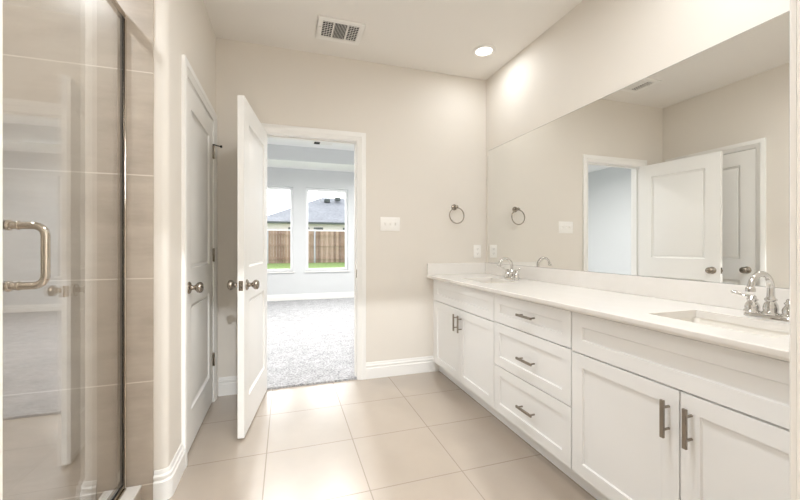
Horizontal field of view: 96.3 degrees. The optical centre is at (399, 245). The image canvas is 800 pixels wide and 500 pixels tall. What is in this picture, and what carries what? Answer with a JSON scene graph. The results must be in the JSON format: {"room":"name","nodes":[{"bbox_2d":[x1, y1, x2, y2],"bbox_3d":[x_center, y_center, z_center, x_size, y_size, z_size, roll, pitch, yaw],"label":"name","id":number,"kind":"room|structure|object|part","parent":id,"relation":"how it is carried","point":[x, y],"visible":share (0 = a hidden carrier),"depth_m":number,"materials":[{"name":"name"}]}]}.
{"room":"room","nodes":[
{"label":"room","id":0,"kind":"room"},
{"bbox_2d":[3,0,153,499],"bbox_3d":[-1.609,-0.215,1.466,1.066,2.690,0.118,0,0,-18],"label":"wall","id":1,"kind":"structure","parent":0,"point":[60,56],"depth_m":1.49,"materials":[{"name":"tile"}]},
{"bbox_2d":[154,0,215,470],"bbox_3d":[-1.261,-0.215,2.125,0.110,2.690,1.145,0,0,-18],"label":"wall","id":2,"kind":"structure","parent":0,"point":[184,27],"depth_m":1.63,"materials":[{"name":"paint"}]},
{"bbox_2d":[153,443,184,499],"bbox_3d":[-1.082,1.062,1.687,0.068,0.136,0.235,0,0,-18],"label":"baseboard","id":3,"kind":"structure","parent":2,"relation":"attached to","point":[166,480],"depth_m":1.60,"materials":[{"name":"wood"}]},
{"bbox_2d":[182,54,216,468],"bbox_3d":[-1.279,0.084,2.213,0.129,2.093,0.884,0,0,-18],"label":"door frame","id":4,"kind":"structure","parent":2,"relation":"attached to","point":[187,71],"depth_m":1.82,"materials":[{"name":"wood"}]},
{"bbox_2d":[188,81,221,451],"bbox_3d":[-1.223,0.114,2.247,0.108,2.000,0.764,0,0,-18],"label":"door","id":5,"kind":"structure","parent":2,"relation":"in","point":[201,148],"depth_m":2.21,"materials":[{"name":"wood"}]},
{"bbox_3d":[-1.109,0.230,1.949,0.072,0.066,0.066,0,0,-18],"label":"knob","id":6,"kind":"part","parent":5,"relation":"part of","materials":[{"name":"silver metal"}]},
{"bbox_2d":[267,167,353,294],"bbox_3d":[-1.812,-0.415,7.484,6.500,3.090,0.160,0,0,-18],"label":"wall","id":7,"kind":"structure","parent":0,"point":[299,282],"depth_m":7.36,"materials":[{"name":"paint"}]},
{"bbox_2d":[267,186,294,272],"bbox_3d":[-2.605,-0.315,7.194,0.932,1.746,0.150,0,0,-18],"label":"window","id":8,"kind":"structure","parent":7,"relation":"in","point":[290,270],"depth_m":7.33,"materials":[{"name":"plastic"}]},
{"bbox_3d":[-2.597,0.544,7.170,0.932,0.028,0.100,0,0,-18],"label":"sill","id":9,"kind":"part","parent":8,"relation":"part of","materials":[{"name":"wood"}]},
{"bbox_2d":[267,292,353,300],"bbox_3d":[-1.785,1.062,7.400,6.300,0.136,0.016,0,0,-18],"label":"baseboard","id":10,"kind":"structure","parent":7,"relation":"attached to","point":[284,297],"depth_m":7.37,"materials":[{"name":"wood"}]},
{"bbox_2d":[304,188,349,272],"bbox_3d":[-1.533,-0.315,7.536,0.926,1.746,0.150,0,0,-18],"label":"window","id":11,"kind":"structure","parent":7,"relation":"in","point":[345,269],"depth_m":7.56,"materials":[{"name":"plastic"}]},
{"bbox_3d":[-1.526,0.544,7.512,0.926,0.028,0.100,0,0,-18],"label":"sill","id":12,"kind":"part","parent":11,"relation":"part of","materials":[{"name":"wood"}]},
{"bbox_2d":[267,138,353,150],"bbox_3d":[-1.118,-1.880,5.311,4.600,0.100,3.100,0,0,-18],"label":"ceiling","id":13,"kind":"structure","parent":0,"point":[275,141],"depth_m":6.50,"materials":[{"name":"paint"}]},
{"bbox_2d":[313,142,332,145],"bbox_3d":[-1.377,-1.822,6.384,0.340,0.014,0.200,0,0,-18],"label":"ceiling vent","id":14,"kind":"object","parent":13,"relation":"in","point":[319,143],"visible":0.55,"depth_m":6.40,"materials":[{"name":"metal"}]},
{"bbox_2d":[216,37,485,395],"bbox_3d":[-0.817,-0.215,2.896,3.644,2.690,0.055,0,0,-18],"label":"wall","id":15,"kind":"structure","parent":0,"point":[425,131],"depth_m":3.10,"materials":[{"name":"paint"}]},
{"bbox_2d":[218,376,237,395],"bbox_3d":[-1.247,1.062,2.722,0.239,0.136,0.016,0,0,-18],"label":"baseboard","id":16,"kind":"structure","parent":15,"relation":"attached to","point":[228,385],"depth_m":2.70,"materials":[{"name":"wood"}]},
{"bbox_2d":[227,95,266,438],"bbox_3d":[-0.985,0.124,2.427,0.180,1.985,0.742,0,0,-10],"label":"door","id":17,"kind":"structure","parent":15,"relation":"in","point":[251,284],"depth_m":2.27,"materials":[{"name":"wood"}]},
{"bbox_3d":[-0.985,0.235,2.123,0.072,0.066,0.066,0,0,-10],"label":"knob","id":18,"kind":"part","parent":17,"relation":"part of","materials":[{"name":"silver metal"}]},
{"bbox_3d":[-0.921,0.235,2.072,0.024,0.058,0.002,0,0,-10],"label":"latch plate","id":19,"kind":"part","parent":17,"relation":"part of","materials":[{"name":"silver metal"}]},
{"bbox_3d":[-0.879,0.235,2.143,0.072,0.066,0.066,0,0,-10],"label":"knob","id":20,"kind":"part","parent":17,"relation":"part of","materials":[{"name":"silver metal"}]},
{"bbox_2d":[261,123,365,379],"bbox_3d":[-0.729,0.092,2.946,0.886,2.076,0.135,0,0,-18],"label":"door frame","id":21,"kind":"structure","parent":15,"relation":"attached to","point":[269,128],"depth_m":3.01,"materials":[{"name":"wood"}]},
{"bbox_2d":[380,217,399,230],"bbox_3d":[-0.084,-0.183,3.093,0.176,0.120,0.016,0,0,-18],"label":"light switch","id":22,"kind":"object","parent":15,"relation":"attached to","point":[386,223],"visible":1,"depth_m":3.09,"materials":[{"name":"white plastic"}]},
{"bbox_2d":[366,356,438,378],"bbox_3d":[0.031,1.062,3.130,0.673,0.136,0.016,0,0,-18],"label":"baseboard","id":23,"kind":"structure","parent":15,"relation":"attached to","point":[378,369],"depth_m":3.12,"materials":[{"name":"wood"}]},
{"bbox_2d":[449,204,463,223],"bbox_3d":[0.506,-0.284,3.256,0.152,0.182,0.065,0,0,-18],"label":"towel ring","id":24,"kind":"object","parent":15,"relation":"attached to","point":[454,207],"visible":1,"depth_m":3.24,"materials":[{"name":"silver metal"}]},
{"bbox_2d":[474,245,480,257],"bbox_3d":[0.725,0.057,3.355,0.076,0.122,0.008,0,0,-18],"label":"wall outlet","id":25,"kind":"object","parent":15,"relation":"attached to","point":[477,248],"visible":1,"depth_m":3.35,"materials":[{"name":"white plastic"}]},
{"bbox_2d":[168,297,596,499],"bbox_3d":[-0.373,1.162,2.978,6.300,0.096,9.300,0,0,-18],"label":"floor","id":26,"kind":"structure","parent":0,"point":[418,436],"depth_m":2.08,"materials":[{"name":"tile"}]},
{"bbox_2d":[134,489,140,499],"bbox_3d":[-0.949,1.091,0.793,0.130,0.078,1.565,0,0,-18],"label":"shower curb","id":27,"kind":"object","parent":26,"relation":"on","point":[138,497],"visible":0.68,"depth_m":1.53,"materials":[{"name":"tile"}]},
{"bbox_2d":[98,485,141,499],"bbox_3d":[-0.950,1.046,0.793,0.138,0.012,1.564,0,0,-18],"label":"cap","id":28,"kind":"object","parent":27,"relation":"on","point":[130,493],"visible":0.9,"depth_m":1.50,"materials":[{"name":"white stone"}]},
{"bbox_2d":[3,0,125,499],"bbox_3d":[-0.947,0.021,0.795,0.175,2.043,1.566,0,0,-18],"label":"shower enclosure","id":29,"kind":"object","parent":28,"relation":"on","point":[117,493],"visible":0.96,"depth_m":1.51,"materials":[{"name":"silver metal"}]},
{"bbox_3d":[-1.020,0.026,0.874,0.084,0.179,0.027,0,0,-18],"label":"pull handle","id":30,"kind":"part","parent":29,"relation":"part of","materials":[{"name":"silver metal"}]},
{"bbox_3d":[-0.933,0.026,0.902,0.084,0.179,0.027,0,0,-18],"label":"pull handle","id":31,"kind":"part","parent":29,"relation":"part of","materials":[{"name":"silver metal"}]},
{"bbox_3d":[-0.954,-0.985,0.792,0.030,0.030,1.562,0,0,-18],"label":"header rail","id":32,"kind":"part","parent":29,"relation":"part of","materials":[{"name":"silver metal"}]},
{"bbox_2d":[433,280,440,371],"bbox_3d":[0.342,0.713,3.205,0.068,0.834,0.062,0,0,-18],"label":"strip","id":33,"kind":"object","parent":26,"relation":"on","point":[434,300],"visible":0.25,"depth_m":3.20,"materials":[{"name":"wood"}]},
{"bbox_2d":[435,280,502,421],"bbox_3d":[0.694,0.713,2.786,0.588,0.834,0.949,0,0,-18],"label":"base cabinet","id":34,"kind":"object","parent":26,"relation":"on","point":[464,316],"visible":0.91,"depth_m":2.60,"materials":[{"name":"wood"}]},
{"bbox_3d":[0.385,0.758,2.936,0.020,0.542,0.468,0,0,-18],"label":"door","id":35,"kind":"part","parent":34,"relation":"part of","materials":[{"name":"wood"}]},
{"bbox_3d":[0.420,0.589,2.737,0.037,0.128,0.013,0,0,-18],"label":"handle","id":36,"kind":"part","parent":34,"relation":"part of","materials":[{"name":"silver metal"}]},
{"bbox_3d":[0.442,0.589,2.668,0.037,0.128,0.013,0,0,-18],"label":"handle","id":37,"kind":"part","parent":34,"relation":"part of","materials":[{"name":"silver metal"}]},
{"bbox_3d":[0.529,0.758,2.486,0.020,0.542,0.468,0,0,-18],"label":"door","id":38,"kind":"part","parent":34,"relation":"part of","materials":[{"name":"wood"}]},
{"bbox_2d":[494,294,582,487],"bbox_3d":[0.935,0.713,2.029,0.588,0.834,0.642,0,0,-18],"label":"base cabinet","id":39,"kind":"object","parent":26,"relation":"on","point":[533,350],"visible":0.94,"depth_m":1.89,"materials":[{"name":"wood"}]},
{"bbox_3d":[0.677,0.893,1.932,0.037,0.013,0.128,0,0,-18],"label":"handle","id":40,"kind":"part","parent":39,"relation":"part of","materials":[{"name":"silver metal"}]},
{"bbox_3d":[0.677,0.625,1.932,0.037,0.013,0.128,0,0,-18],"label":"handle","id":41,"kind":"part","parent":39,"relation":"part of","materials":[{"name":"silver metal"}]},
{"bbox_3d":[0.677,0.385,1.932,0.037,0.013,0.128,0,0,-18],"label":"handle","id":42,"kind":"part","parent":39,"relation":"part of","materials":[{"name":"silver metal"}]},
{"bbox_3d":[0.699,0.888,1.953,0.020,0.281,0.634,0,0,-18],"label":"drawer","id":43,"kind":"part","parent":39,"relation":"part of","materials":[{"name":"wood"}]},
{"bbox_3d":[0.699,0.391,1.953,0.020,0.169,0.634,0,0,-18],"label":"drawer","id":44,"kind":"part","parent":39,"relation":"part of","materials":[{"name":"wood"}]},
{"bbox_3d":[0.699,0.612,1.953,0.020,0.261,0.634,0,0,-18],"label":"drawer","id":45,"kind":"part","parent":39,"relation":"part of","materials":[{"name":"wood"}]},
{"bbox_2d":[572,312,788,499],"bbox_3d":[1.177,0.713,1.271,0.588,0.834,0.949,0,0,-18],"label":"base cabinet","id":46,"kind":"object","parent":26,"relation":"on","point":[656,415],"visible":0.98,"depth_m":1.21,"materials":[{"name":"wood"}]},
{"bbox_2d":[427,274,788,361],"bbox_3d":[0.937,0.280,2.001,0.603,0.030,2.716,0,0,-18],"label":"countertop","id":47,"kind":"structure","parent":46,"relation":"on","point":[651,313],"depth_m":1.46,"materials":[{"name":"white stone"}]},
{"bbox_2d":[427,263,484,274],"bbox_3d":[0.529,0.214,3.286,0.599,0.101,0.020,0,0,-18],"label":"side splash","id":48,"kind":"object","parent":47,"relation":"on","point":[436,268],"visible":0.96,"depth_m":3.27,"materials":[{"name":"white stone"}]},
{"bbox_2d":[497,257,520,279],"bbox_3d":[0.858,0.178,2.784,0.173,0.173,0.173,0,0,26],"label":"faucet","id":49,"kind":"object","parent":47,"relation":"on","point":[511,274],"visible":1,"depth_m":2.77,"materials":[{"name":"silver metal"}]},
{"bbox_3d":[0.820,0.172,2.771,0.153,0.161,0.051,0,0,-18],"label":"spout","id":50,"kind":"part","parent":49,"relation":"part of","materials":[{"name":"silver metal"}]},
{"bbox_3d":[0.852,0.220,2.838,0.052,0.067,0.052,0,0,-18],"label":"handle","id":51,"kind":"part","parent":49,"relation":"part of","materials":[{"name":"silver metal"}]},
{"bbox_3d":[0.885,0.220,2.735,0.052,0.067,0.052,0,0,-18],"label":"handle","id":52,"kind":"part","parent":49,"relation":"part of","materials":[{"name":"silver metal"}]},
{"bbox_2d":[678,317,788,336],"bbox_3d":[1.143,0.354,1.252,0.294,0.116,0.396,0,0,-18],"label":"sink","id":53,"kind":"object","parent":47,"relation":"in","point":[748,329],"visible":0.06,"depth_m":1.34,"materials":[{"name":"ceramic"}]},
{"bbox_2d":[730,271,788,321],"bbox_3d":[1.333,0.178,1.296,0.173,0.173,0.173,0,0,26],"label":"faucet","id":54,"kind":"object","parent":47,"relation":"on","point":[770,307],"visible":0.87,"depth_m":1.29,"materials":[{"name":"silver metal"}]},
{"bbox_3d":[1.313,0.188,1.375,0.020,0.026,0.068,0,0,-27],"label":"lever","id":55,"kind":"part","parent":54,"relation":"part of","materials":[{"name":"silver metal"}]},
{"bbox_3d":[1.327,0.220,1.350,0.052,0.067,0.052,0,0,-18],"label":"handle","id":56,"kind":"part","parent":54,"relation":"part of","materials":[{"name":"silver metal"}]},
{"bbox_3d":[1.295,0.172,1.283,0.153,0.161,0.051,0,0,-18],"label":"spout","id":57,"kind":"part","parent":54,"relation":"part of","materials":[{"name":"silver metal"}]},
{"bbox_3d":[1.344,0.257,1.298,0.052,0.016,0.156,0,0,-18],"label":"plate","id":58,"kind":"part","parent":54,"relation":"part of","materials":[{"name":"silver metal"}]},
{"bbox_3d":[1.360,0.220,1.247,0.052,0.067,0.052,0,0,-18],"label":"handle","id":59,"kind":"part","parent":54,"relation":"part of","materials":[{"name":"silver metal"}]},
{"bbox_3d":[0.869,0.758,1.421,0.020,0.542,0.468,0,0,-18],"label":"door","id":60,"kind":"part","parent":46,"relation":"part of","materials":[{"name":"wood"}]},
{"bbox_3d":[0.904,0.589,1.221,0.037,0.128,0.013,0,0,-18],"label":"handle","id":61,"kind":"part","parent":46,"relation":"part of","materials":[{"name":"silver metal"}]},
{"bbox_3d":[0.926,0.589,1.153,0.037,0.128,0.013,0,0,-18],"label":"handle","id":62,"kind":"part","parent":46,"relation":"part of","materials":[{"name":"silver metal"}]},
{"bbox_3d":[1.013,0.758,0.970,0.020,0.542,0.468,0,0,-18],"label":"door","id":63,"kind":"part","parent":46,"relation":"part of","materials":[{"name":"wood"}]},
{"bbox_2d":[203,0,582,171],"bbox_3d":[-0.398,-1.745,3.054,6.500,0.370,9.460,0,0,-18],"label":"ceiling","id":64,"kind":"structure","parent":0,"point":[439,36],"depth_m":2.60,"materials":[{"name":"paint"}]},
{"bbox_2d":[316,15,365,45],"bbox_3d":[-0.437,-1.551,2.601,0.329,0.016,0.274,0,0,-18],"label":"ceiling vent","id":65,"kind":"object","parent":64,"relation":"in","point":[328,28],"visible":1,"depth_m":2.58,"materials":[{"name":"metal"}]},
{"bbox_2d":[472,44,495,56],"bbox_3d":[0.673,-1.555,2.871,0.184,0.010,0.184,0,0,-18],"label":"recessed light","id":66,"kind":"object","parent":64,"relation":"in","point":[484,50],"visible":1,"depth_m":2.86,"materials":[{"name":"glass"}]},
{"bbox_2d":[486,0,788,288],"bbox_3d":[1.581,-0.215,1.177,0.120,2.690,4.680,0,0,-18],"label":"wall","id":67,"kind":"structure","parent":0,"point":[598,49],"depth_m":2.17,"materials":[{"name":"paint"}]},
{"bbox_2d":[485,263,788,313],"bbox_3d":[1.218,0.214,2.080,0.020,0.101,2.696,0,0,-18],"label":"backsplash","id":68,"kind":"structure","parent":67,"relation":"attached to","point":[699,292],"depth_m":1.82,"materials":[{"name":"white stone"}]},
{"bbox_2d":[488,11,788,288],"bbox_3d":[1.142,-0.358,2.343,0.006,1.044,2.105,0,0,-18],"label":"mirror","id":69,"kind":"object","parent":67,"relation":"attached to","point":[680,171],"visible":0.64,"depth_m":1.76,"materials":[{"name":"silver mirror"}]},
{"bbox_3d":[0.492,-0.215,0.372,2.444,2.690,0.115,0,0,-18],"label":"wall","id":70,"kind":"structure","parent":0,"visible":0},
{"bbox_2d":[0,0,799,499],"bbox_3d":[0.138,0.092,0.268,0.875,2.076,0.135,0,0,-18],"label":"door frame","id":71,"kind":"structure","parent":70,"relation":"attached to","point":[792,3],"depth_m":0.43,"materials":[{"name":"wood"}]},
{"label":"outside","id":72,"kind":"structure","parent":0,"visible":0},
{"bbox_2d":[267,256,344,268],"bbox_3d":[-7.921,1.055,33.036,55.000,0.250,52.240,0,0,-18],"label":"ground","id":73,"kind":"structure","parent":72,"point":[276,265],"depth_m":17.43,"materials":[{"name":"green plant"}]},
{"bbox_2d":[267,228,344,263],"bbox_3d":[-4.104,0.062,19.619,22.114,1.895,0.164,0,0,-18],"label":"fence","id":74,"kind":"object","parent":73,"relation":"on","point":[317,240],"visible":0.15,"depth_m":19.48,"materials":[{"name":"brown wood"}]},
{"bbox_3d":[-6.909,0.062,18.684,0.090,1.895,0.088,0,0,-18],"label":"post","id":75,"kind":"part","parent":74,"relation":"part of","materials":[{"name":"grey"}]},
{"bbox_3d":[-4.170,-0.573,19.640,22.000,0.085,0.045,0,0,-18],"label":"rail","id":76,"kind":"part","parent":74,"relation":"part of","materials":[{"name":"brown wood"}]},
{"bbox_3d":[-4.170,0.007,19.640,22.000,0.085,0.045,0,0,-18],"label":"rail","id":77,"kind":"part","parent":74,"relation":"part of","materials":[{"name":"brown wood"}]},
{"bbox_3d":[-4.170,0.728,19.640,22.000,0.085,0.045,0,0,-18],"label":"rail","id":78,"kind":"part","parent":74,"relation":"part of","materials":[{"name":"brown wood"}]},
{"bbox_3d":[-4.623,0.062,19.414,0.090,1.895,0.088,0,0,-18],"label":"post","id":79,"kind":"part","parent":74,"relation":"part of","materials":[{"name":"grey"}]},
{"bbox_2d":[267,195,344,256],"bbox_3d":[-3.085,-1.920,36.579,21.630,5.700,11.630,0,0,-18],"label":"house","id":80,"kind":"structure","parent":73,"relation":"on","point":[323,213],"depth_m":30.24,"materials":[{"name":"brick"}]}
]}

